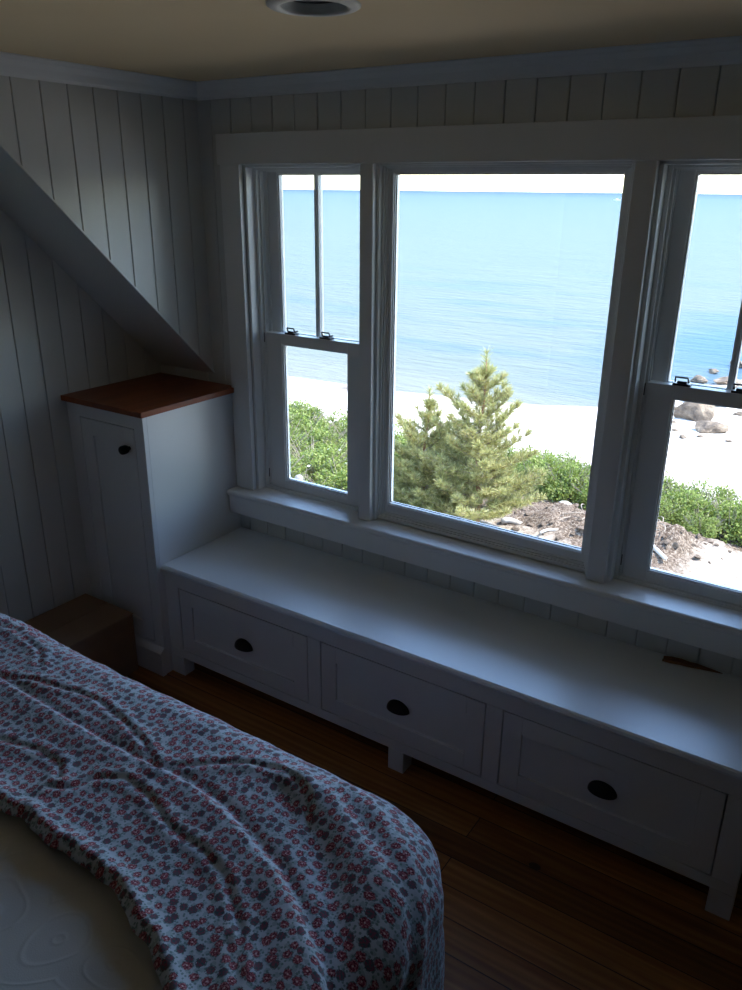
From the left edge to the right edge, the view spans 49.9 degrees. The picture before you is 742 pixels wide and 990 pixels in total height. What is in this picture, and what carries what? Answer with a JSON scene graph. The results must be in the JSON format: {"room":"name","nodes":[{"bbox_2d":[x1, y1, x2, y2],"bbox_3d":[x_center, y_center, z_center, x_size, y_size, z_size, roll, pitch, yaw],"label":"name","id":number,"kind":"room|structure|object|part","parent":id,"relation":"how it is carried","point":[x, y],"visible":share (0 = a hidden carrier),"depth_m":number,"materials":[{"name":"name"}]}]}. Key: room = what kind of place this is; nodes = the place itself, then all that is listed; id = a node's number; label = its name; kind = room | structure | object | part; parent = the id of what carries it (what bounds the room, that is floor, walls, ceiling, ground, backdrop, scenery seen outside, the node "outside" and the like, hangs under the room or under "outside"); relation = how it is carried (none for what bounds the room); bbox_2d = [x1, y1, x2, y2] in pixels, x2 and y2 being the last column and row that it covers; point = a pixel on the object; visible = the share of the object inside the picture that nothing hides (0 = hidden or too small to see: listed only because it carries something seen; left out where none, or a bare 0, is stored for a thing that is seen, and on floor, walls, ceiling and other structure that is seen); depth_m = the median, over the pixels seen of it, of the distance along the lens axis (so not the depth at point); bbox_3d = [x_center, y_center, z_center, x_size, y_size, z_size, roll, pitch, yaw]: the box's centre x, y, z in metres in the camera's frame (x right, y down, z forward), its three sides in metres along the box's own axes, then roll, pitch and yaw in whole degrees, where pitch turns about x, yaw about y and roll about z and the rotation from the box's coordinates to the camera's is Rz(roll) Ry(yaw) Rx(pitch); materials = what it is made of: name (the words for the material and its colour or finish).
{"room":"bedroom","nodes":[
{"label":"bedroom","id":0,"kind":"room"},
{"bbox_2d":[0,209,159,621],"bbox_3d":[-2.094,0.097,1.688,0.150,2.296,4.500,14,25,31],"label":"wall","id":1,"kind":"structure","parent":0,"point":[56,340],"depth_m":2.89,"materials":[{"name":"white wood"}]},
{"bbox_2d":[0,75,212,368],"bbox_3d":[-0.912,-0.856,2.536,0.060,1.100,1.011,14,25,31],"label":"wall","id":2,"kind":"structure","parent":0,"point":[124,166],"depth_m":2.61,"materials":[{"name":"white wood"}]},
{"bbox_2d":[0,51,197,99],"bbox_3d":[-0.874,-1.232,2.329,0.060,0.050,1.070,14,25,31],"label":"trim","id":3,"kind":"structure","parent":2,"relation":"attached to","point":[11,64],"depth_m":2.38,"materials":[{"name":"paint"}]},
{"bbox_2d":[0,143,214,372],"bbox_3d":[-1.034,-0.872,2.617,0.362,1.088,1.011,14,25,31],"label":"ceiling","id":4,"kind":"structure","parent":0,"point":[23,199],"depth_m":2.70,"materials":[{"name":"white wood"}]},
{"bbox_2d":[0,0,741,81],"bbox_3d":[-0.729,-0.761,0.699,3.428,0.240,4.970,14,25,31],"label":"ceiling","id":5,"kind":"structure","parent":0,"point":[192,40],"depth_m":1.79,"materials":[{"name":"paint"}]},
{"bbox_2d":[266,0,360,16],"bbox_3d":[-0.110,-0.983,1.523,0.184,0.094,0.184,14,25,31],"label":"recessed light","id":6,"kind":"object","parent":5,"relation":"in","point":[309,8],"visible":1,"depth_m":1.58,"materials":[{"name":"paint"}]},
{"bbox_2d":[126,662,741,989],"bbox_3d":[-0.810,1.483,1.202,3.158,0.120,4.350,14,25,31],"label":"floor","id":7,"kind":"structure","parent":0,"point":[533,900],"depth_m":2.17,"materials":[{"name":"brown wood"}]},
{"bbox_2d":[24,593,138,676],"bbox_3d":[-1.145,0.601,2.974,0.280,0.250,0.446,14,25,31],"label":"cardboard box","id":8,"kind":"object","parent":7,"relation":"on","point":[101,631],"visible":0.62,"depth_m":2.99,"materials":[{"name":"brown cardboard"}]},
{"bbox_2d":[60,373,240,676],"bbox_3d":[-0.832,0.102,3.168,0.430,1.052,0.497,14,25,31],"label":"base cabinet","id":9,"kind":"object","parent":7,"relation":"on","point":[154,454],"visible":0.7,"depth_m":2.98,"materials":[{"name":"paint"}]},
{"bbox_3d":[-0.944,0.135,3.002,0.286,0.843,0.017,14,25,31],"label":"door","id":10,"kind":"part","parent":9,"relation":"part of","materials":[{"name":"paint"}]},
{"bbox_3d":[-0.862,-0.160,2.797,0.032,0.032,0.039,14,25,31],"label":"knob","id":11,"kind":"part","parent":9,"relation":"part of","materials":[{"name":"brown metal"}]},
{"bbox_2d":[161,527,741,920],"bbox_3d":[0.200,0.623,2.665,2.062,0.460,0.444,14,25,31],"label":"window bench","id":12,"kind":"object","parent":7,"relation":"on","point":[623,746],"visible":1,"depth_m":2.40,"materials":[{"name":"paint"}]},
{"bbox_3d":[-0.732,0.648,3.106,0.067,0.080,0.050,14,25,31],"label":"leg","id":13,"kind":"part","parent":12,"relation":"part of","materials":[{"name":"paint"}]},
{"bbox_3d":[-0.460,0.532,2.831,0.082,0.034,0.027,14,25,31],"label":"cup pull","id":14,"kind":"part","parent":12,"relation":"part of","materials":[{"name":"brown metal"}]},
{"bbox_3d":[-0.359,0.475,2.987,0.596,0.258,0.376,14,25,31],"label":"drawer","id":15,"kind":"part","parent":12,"relation":"part of","materials":[{"name":"paint"}]},
{"bbox_3d":[0.079,0.665,2.499,0.082,0.034,0.027,14,25,31],"label":"cup pull","id":16,"kind":"part","parent":12,"relation":"part of","materials":[{"name":"brown metal"}]},
{"bbox_3d":[0.095,0.851,2.599,0.057,0.080,0.056,14,25,31],"label":"leg","id":17,"kind":"part","parent":12,"relation":"part of","materials":[{"name":"paint"}]},
{"bbox_3d":[0.186,0.610,2.651,0.593,0.258,0.376,14,25,31],"label":"drawer","id":18,"kind":"part","parent":12,"relation":"part of","materials":[{"name":"paint"}]},
{"bbox_3d":[0.625,0.799,2.163,0.082,0.034,0.027,14,25,31],"label":"cup pull","id":19,"kind":"part","parent":12,"relation":"part of","materials":[{"name":"brown metal"}]},
{"bbox_3d":[0.732,0.744,2.314,0.598,0.258,0.376,14,25,31],"label":"drawer","id":20,"kind":"part","parent":12,"relation":"part of","materials":[{"name":"paint"}]},
{"bbox_2d":[662,656,722,673],"bbox_3d":[0.944,0.501,2.342,0.166,0.012,0.032,14,25,31],"label":"wood splinter","id":21,"kind":"object","parent":12,"relation":"on","point":[669,659],"visible":1,"depth_m":2.35,"materials":[{"name":"brown wood"}]},
{"bbox_3d":[0.921,1.053,2.092,0.061,0.080,0.060,14,25,31],"label":"leg","id":22,"kind":"part","parent":12,"relation":"part of","materials":[{"name":"paint"}]},
{"bbox_3d":[-1.071,0.963,1.596,1.928,0.565,1.420,14,25,31],"label":"bed","id":23,"kind":"object","parent":7,"relation":"on","visible":0},
{"bbox_2d":[0,810,161,989],"bbox_3d":[-1.054,0.911,1.562,1.972,0.498,1.504,14,25,31],"label":"coverlet","id":24,"kind":"object","parent":23,"relation":"on","point":[62,927],"visible":0.06,"depth_m":1.36,"materials":[{"name":"fabric"}]},
{"bbox_2d":[0,612,444,989],"bbox_3d":[-0.868,0.945,1.789,2.065,0.810,1.129,14,25,31],"label":"quilt","id":25,"kind":"object","parent":23,"relation":"on","point":[239,861],"visible":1,"depth_m":1.51,"materials":[{"name":"fabric"}]},
{"bbox_2d":[160,64,741,677],"bbox_3d":[0.383,-0.203,2.607,3.308,2.246,0.150,14,25,31],"label":"wall","id":26,"kind":"structure","parent":0,"point":[705,90],"depth_m":2.41,"materials":[{"name":"white wood"}]},
{"bbox_2d":[243,163,359,510],"bbox_3d":[-0.197,-0.546,2.891,0.503,1.206,0.149,14,25,31],"label":"window","id":27,"kind":"structure","parent":26,"relation":"in","point":[270,336],"depth_m":2.93,"materials":[{"name":"paint"}]},
{"bbox_3d":[-0.201,-0.285,2.988,0.443,0.607,0.034,14,25,31],"label":"sash","id":28,"kind":"part","parent":27,"relation":"part of","materials":[{"name":"paint"}]},
{"bbox_3d":[-0.174,-0.829,2.816,0.451,0.605,0.032,14,25,31],"label":"sash","id":29,"kind":"part","parent":27,"relation":"part of","materials":[{"name":"paint"}]},
{"bbox_2d":[372,163,376,519],"bbox_3d":[0.015,-0.477,2.724,0.050,1.217,0.085,14,25,31],"label":"post","id":30,"kind":"object","parent":26,"relation":"attached to","point":[376,163],"visible":0.07,"depth_m":2.62,"materials":[{"name":"paint"}]},
{"bbox_2d":[197,35,741,100],"bbox_3d":[0.526,-1.103,2.033,2.750,0.050,0.060,14,25,31],"label":"trim","id":31,"kind":"structure","parent":26,"relation":"attached to","point":[717,51],"depth_m":2.15,"materials":[{"name":"paint"}]},
{"bbox_2d":[215,115,741,583],"bbox_3d":[0.342,-0.426,2.440,2.108,1.290,0.025,14,25,31],"label":"window frame","id":32,"kind":"structure","parent":26,"relation":"attached to","point":[694,137],"depth_m":2.34,"materials":[{"name":"paint"}]},
{"bbox_2d":[227,486,741,637],"bbox_3d":[0.331,0.190,2.668,2.096,0.024,0.115,14,25,31],"label":"sill","id":33,"kind":"structure","parent":26,"relation":"attached to","point":[725,620],"depth_m":2.57,"materials":[{"name":"paint"}]},
{"bbox_2d":[229,495,741,659],"bbox_3d":[0.324,0.238,2.675,2.090,0.070,0.068,14,25,31],"label":"window sill","id":34,"kind":"structure","parent":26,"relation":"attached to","point":[712,640],"depth_m":2.56,"materials":[{"name":"paint"}]},
{"bbox_2d":[373,161,634,575],"bbox_3d":[0.371,-0.394,2.508,0.800,1.206,0.091,14,25,31],"label":"window","id":35,"kind":"structure","parent":26,"relation":"in","point":[388,174],"depth_m":2.56,"materials":[{"name":"paint"}]},
{"bbox_2d":[605,160,659,581],"bbox_3d":[0.726,-0.302,2.285,0.058,1.217,0.085,14,25,31],"label":"post","id":36,"kind":"object","parent":26,"relation":"attached to","point":[659,160],"visible":0.07,"depth_m":2.20,"materials":[{"name":"paint"}]},
{"bbox_2d":[606,160,741,611],"bbox_3d":[0.978,-0.256,2.166,0.503,1.206,0.149,14,25,31],"label":"window","id":37,"kind":"structure","parent":26,"relation":"in","point":[653,396],"depth_m":2.25,"materials":[{"name":"paint"}]},
{"bbox_3d":[0.974,0.004,2.264,0.443,0.607,0.034,14,25,31],"label":"sash","id":38,"kind":"part","parent":37,"relation":"part of","materials":[{"name":"paint"}]},
{"bbox_3d":[1.002,-0.539,2.091,0.451,0.605,0.032,14,25,31],"label":"sash","id":39,"kind":"part","parent":37,"relation":"part of","materials":[{"name":"paint"}]},
{"label":"outside","id":40,"kind":"structure","parent":0,"visible":0},
{"bbox_2d":[288,376,741,588],"bbox_3d":[7.612,-7.842,42.703,110.000,6.775,74.840,14,25,31],"label":"ground","id":41,"kind":"structure","parent":40,"point":[713,457],"depth_m":27.24,"materials":[{"name":"beige sand"}]},
{"bbox_2d":[294,474,303,480],"bbox_3d":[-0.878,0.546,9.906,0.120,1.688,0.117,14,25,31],"label":"rock","id":42,"kind":"object","parent":41,"relation":"on","point":[300,477],"visible":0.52,"depth_m":9.58,"materials":[{"name":"white stone"}]},
{"bbox_2d":[290,445,310,481],"bbox_3d":[-1.745,-0.305,13.185,1.582,0.882,1.478,-12,24,-30],"label":"rose bush","id":43,"kind":"object","parent":41,"relation":"on","point":[293,464],"visible":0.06,"depth_m":13.35,"materials":[{"name":"green plant"}]},
{"bbox_2d":[289,419,317,462],"bbox_3d":[-1.807,-0.871,15.194,1.654,0.962,1.545,-11,24,-28],"label":"rose bush","id":44,"kind":"object","parent":41,"relation":"on","point":[299,436],"visible":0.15,"depth_m":15.31,"materials":[{"name":"green plant"}]},
{"bbox_2d":[289,394,332,427],"bbox_3d":[-1.859,-1.888,19.267,1.708,0.905,1.630,-10,23,-25],"label":"rose bush","id":45,"kind":"object","parent":41,"relation":"on","point":[293,407],"visible":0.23,"depth_m":19.10,"materials":[{"name":"green plant"}]},
{"bbox_2d":[289,406,337,441],"bbox_3d":[-1.584,-1.510,18.075,1.726,0.962,1.612,-2,21,-7],"label":"rose bush","id":46,"kind":"object","parent":41,"relation":"on","point":[305,423],"visible":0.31,"depth_m":17.89,"materials":[{"name":"green plant"}]},
{"bbox_2d":[289,435,346,483],"bbox_3d":[-1.041,-0.508,14.133,1.701,0.899,1.551,-12,24,-29],"label":"rose bush","id":47,"kind":"object","parent":41,"relation":"on","point":[318,462],"visible":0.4,"depth_m":13.93,"materials":[{"name":"green plant"}]},
{"bbox_2d":[291,419,346,460],"bbox_3d":[-1.085,-0.960,16.320,1.654,0.962,1.545,-17,27,-38],"label":"rose bush","id":48,"kind":"object","parent":41,"relation":"on","point":[327,437],"visible":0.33,"depth_m":16.33,"materials":[{"name":"green plant"}]},
{"bbox_2d":[303,456,346,490],"bbox_3d":[-0.494,-0.063,13.150,1.584,0.860,1.439,-3,21,-10],"label":"rose bush","id":49,"kind":"object","parent":41,"relation":"on","point":[329,482],"visible":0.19,"depth_m":13.09,"materials":[{"name":"green plant"}]},
{"bbox_2d":[314,406,346,436],"bbox_3d":[-0.538,-1.612,18.660,1.701,0.860,1.551,11,23,26],"label":"rose bush","id":50,"kind":"object","parent":41,"relation":"on","point":[336,424],"visible":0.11,"depth_m":18.65,"materials":[{"name":"green plant"}]},
{"bbox_2d":[322,414,346,447],"bbox_3d":[-0.401,-1.257,17.482,1.507,0.899,1.659,-17,27,-38],"label":"rose bush","id":51,"kind":"object","parent":41,"relation":"on","point":[343,422],"visible":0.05,"depth_m":17.51,"materials":[{"name":"green plant"}]},
{"bbox_2d":[320,431,400,466],"bbox_3d":[-0.266,-0.750,15.329,1.701,0.899,1.551,8,22,18],"label":"rose bush","id":52,"kind":"object","parent":41,"relation":"on","point":[344,450],"visible":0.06,"depth_m":15.09,"materials":[{"name":"green plant"}]},
{"bbox_2d":[394,424,403,445],"bbox_3d":[0.217,-1.005,16.606,1.659,1.049,1.507,-17,27,-38],"label":"rose bush","id":53,"kind":"object","parent":41,"relation":"on","point":[397,429],"visible":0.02,"depth_m":16.71,"materials":[{"name":"green plant"}]},
{"bbox_2d":[394,434,414,459],"bbox_3d":[0.671,-0.749,15.726,1.358,0.959,1.424,-9,23,-23],"label":"rose bush","id":54,"kind":"object","parent":41,"relation":"on","point":[403,440],"visible":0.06,"depth_m":15.59,"materials":[{"name":"green plant"}]},
{"bbox_2d":[393,386,473,512],"bbox_3d":[0.882,-0.637,12.514,2.021,2.345,2.137,14,25,31],"label":"young pine","id":55,"kind":"object","parent":41,"relation":"on","point":[411,470],"visible":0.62,"depth_m":12.13,"materials":[{"name":"green plant"}]},
{"bbox_2d":[395,345,548,522],"bbox_3d":[1.616,-0.819,11.772,2.333,2.866,2.442,14,25,31],"label":"young pine","id":56,"kind":"object","parent":41,"relation":"on","point":[489,479],"visible":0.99,"depth_m":11.49,"materials":[{"name":"green plant"}]},
{"bbox_2d":[501,517,521,524],"bbox_3d":[2.285,0.432,12.628,0.474,0.123,0.148,7,22,15],"label":"driftwood","id":57,"kind":"object","parent":41,"relation":"on","point":[509,520],"visible":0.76,"depth_m":12.62,"materials":[{"name":"white wood"}]},
{"bbox_2d":[512,526,519,530],"bbox_3d":[2.208,0.514,12.168,0.140,0.073,0.118,-17,27,-38],"label":"clod","id":58,"kind":"object","parent":41,"relation":"on","point":[514,528],"visible":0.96,"depth_m":12.13,"materials":[{"name":"grey stone"}]},
{"bbox_2d":[501,438,550,477],"bbox_3d":[2.832,-0.608,15.789,1.508,0.953,1.370,14,25,31],"label":"rose bush","id":59,"kind":"object","parent":41,"relation":"on","point":[510,450],"visible":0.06,"depth_m":15.74,"materials":[{"name":"green plant"}]},
{"bbox_2d":[506,441,573,494],"bbox_3d":[3.062,-0.425,14.996,1.469,1.001,1.340,-1,21,-3],"label":"rose bush","id":60,"kind":"object","parent":41,"relation":"on","point":[543,463],"visible":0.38,"depth_m":14.79,"materials":[{"name":"green plant"}]},
{"bbox_2d":[539,528,557,533],"bbox_3d":[2.811,0.528,12.092,0.607,0.066,0.093,-8,23,-22],"label":"driftwood","id":61,"kind":"object","parent":41,"relation":"on","point":[548,529],"visible":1,"depth_m":12.03,"materials":[{"name":"white wood"}]},
{"bbox_2d":[523,443,590,473],"bbox_3d":[3.629,-0.493,15.764,1.433,0.906,1.302,10,23,23],"label":"rose bush","id":62,"kind":"object","parent":41,"relation":"on","point":[560,453],"visible":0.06,"depth_m":15.72,"materials":[{"name":"green plant"}]},
{"bbox_2d":[534,452,591,503],"bbox_3d":[3.575,-0.228,14.568,1.294,0.929,1.209,-2,21,-7],"label":"rose bush","id":63,"kind":"object","parent":41,"relation":"on","point":[564,488],"visible":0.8,"depth_m":14.40,"materials":[{"name":"green plant"}]},
{"bbox_2d":[571,477,588,509],"bbox_3d":[4.099,-0.021,14.197,1.160,0.667,1.058,-2,21,-7],"label":"rose bush","id":64,"kind":"object","parent":41,"relation":"on","point":[583,493],"visible":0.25,"depth_m":14.11,"materials":[{"name":"green plant"}]},
{"bbox_2d":[571,457,590,475],"bbox_3d":[4.446,-0.263,14.933,1.281,0.863,1.222,-3,21,-10],"label":"rose bush","id":65,"kind":"object","parent":41,"relation":"on","point":[571,457],"visible":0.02,"depth_m":15.01,"materials":[{"name":"green plant"}]},
{"bbox_2d":[653,545,666,559],"bbox_3d":[4.018,0.728,11.305,0.111,0.085,0.808,0,21,-2],"label":"driftwood","id":66,"kind":"object","parent":41,"relation":"on","point":[655,548],"visible":0.49,"depth_m":11.02,"materials":[{"name":"white wood"}]},
{"bbox_2d":[661,478,674,522],"bbox_3d":[4.685,0.060,13.907,1.142,0.831,1.222,-7,22,-19],"label":"rose bush","id":67,"kind":"object","parent":41,"relation":"on","point":[663,494],"visible":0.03,"depth_m":13.65,"materials":[{"name":"green plant"}]},
{"bbox_2d":[658,497,683,524],"bbox_3d":[4.756,0.275,13.343,0.747,0.576,0.783,-1,21,-3],"label":"rose bush","id":68,"kind":"object","parent":41,"relation":"on","point":[664,510],"visible":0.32,"depth_m":13.19,"materials":[{"name":"green plant"}]},
{"bbox_2d":[673,542,680,546],"bbox_3d":[4.299,0.701,11.215,0.103,0.084,0.060,10,23,22],"label":"clod","id":69,"kind":"object","parent":41,"relation":"on","point":[675,544],"visible":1,"depth_m":11.20,"materials":[{"name":"grey stone"}]},
{"bbox_2d":[663,468,694,496],"bbox_3d":[5.302,-0.058,14.769,1.233,0.858,1.358,13,24,30],"label":"rose bush","id":70,"kind":"object","parent":41,"relation":"on","point":[665,483],"visible":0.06,"depth_m":14.82,"materials":[{"name":"green plant"}]},
{"bbox_2d":[673,402,714,421],"bbox_3d":[12.922,-3.425,31.835,1.595,1.140,1.161,7,22,15],"label":"rock","id":71,"kind":"object","parent":41,"relation":"on","point":[691,411],"visible":0.71,"depth_m":31.47,"materials":[{"name":"grey stone"}]},
{"bbox_2d":[661,479,727,525],"bbox_3d":[5.330,0.247,13.607,1.210,0.815,1.154,0,21,-2],"label":"rose bush","id":72,"kind":"object","parent":41,"relation":"on","point":[678,500],"visible":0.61,"depth_m":13.40,"materials":[{"name":"green plant"}]},
{"bbox_2d":[690,375,707,383],"bbox_3d":[16.259,-5.708,39.493,0.793,0.463,0.736,14,25,31],"label":"rock","id":73,"kind":"object","parent":41,"relation":"on","point":[700,379],"visible":0.89,"depth_m":39.28,"materials":[{"name":"grey stone"}]},
{"bbox_2d":[679,509,725,538],"bbox_3d":[5.331,0.510,12.839,0.705,0.477,0.773,1,21,0],"label":"rose bush","id":74,"kind":"object","parent":41,"relation":"on","point":[695,527],"visible":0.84,"depth_m":12.81,"materials":[{"name":"green plant"}]},
{"bbox_2d":[673,469,741,509],"bbox_3d":[6.063,0.120,14.337,1.269,0.858,1.392,-2,21,-7],"label":"rose bush","id":75,"kind":"object","parent":41,"relation":"on","point":[722,493],"visible":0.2,"depth_m":14.36,"materials":[{"name":"green plant"}]},
{"bbox_2d":[695,421,728,433],"bbox_3d":[12.829,-2.527,30.017,1.234,0.549,0.921,-6,22,-17],"label":"rock","id":76,"kind":"object","parent":41,"relation":"on","point":[705,427],"visible":0.95,"depth_m":29.73,"materials":[{"name":"grey stone"}]},
{"bbox_2d":[693,488,741,545],"bbox_3d":[5.934,0.403,13.154,1.209,0.880,1.294,-3,21,-10],"label":"rose bush","id":77,"kind":"object","parent":41,"relation":"on","point":[734,528],"visible":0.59,"depth_m":12.98,"materials":[{"name":"green plant"}]},
{"bbox_2d":[713,376,741,384],"bbox_3d":[17.477,-5.495,39.068,1.482,0.617,0.949,-6,22,-17],"label":"rock","id":78,"kind":"object","parent":41,"relation":"on","point":[722,380],"visible":0.47,"depth_m":38.90,"materials":[{"name":"grey stone"}]},
{"bbox_2d":[719,479,740,523],"bbox_3d":[6.699,0.271,13.936,1.233,0.858,1.358,0,21,-2],"label":"rose bush","id":79,"kind":"object","parent":41,"relation":"on","point":[734,479],"visible":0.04,"depth_m":14.04,"materials":[{"name":"green plant"}]},
{"bbox_2d":[731,411,741,415],"bbox_3d":[15.121,-3.302,32.672,0.677,0.243,0.546,8,22,20],"label":"rock","id":80,"kind":"object","parent":41,"relation":"on","point":[739,413],"visible":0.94,"depth_m":32.59,"materials":[{"name":"grey stone"}]},
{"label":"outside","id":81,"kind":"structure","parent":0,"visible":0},
{"bbox_2d":[283,189,741,406],"bbox_3d":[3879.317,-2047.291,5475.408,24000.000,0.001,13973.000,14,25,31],"label":"sea","id":82,"kind":"structure","parent":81,"point":[526,276],"depth_m":77.69,"materials":[{"name":"liquid"}]},
{"bbox_2d":[709,368,718,373],"bbox_3d":[17.861,-6.464,41.653,0.506,0.329,0.790,-2,21,-6],"label":"rock","id":83,"kind":"object","parent":82,"relation":"in","point":[711,371],"visible":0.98,"depth_m":41.42,"materials":[{"name":"grey stone"}]}
]}

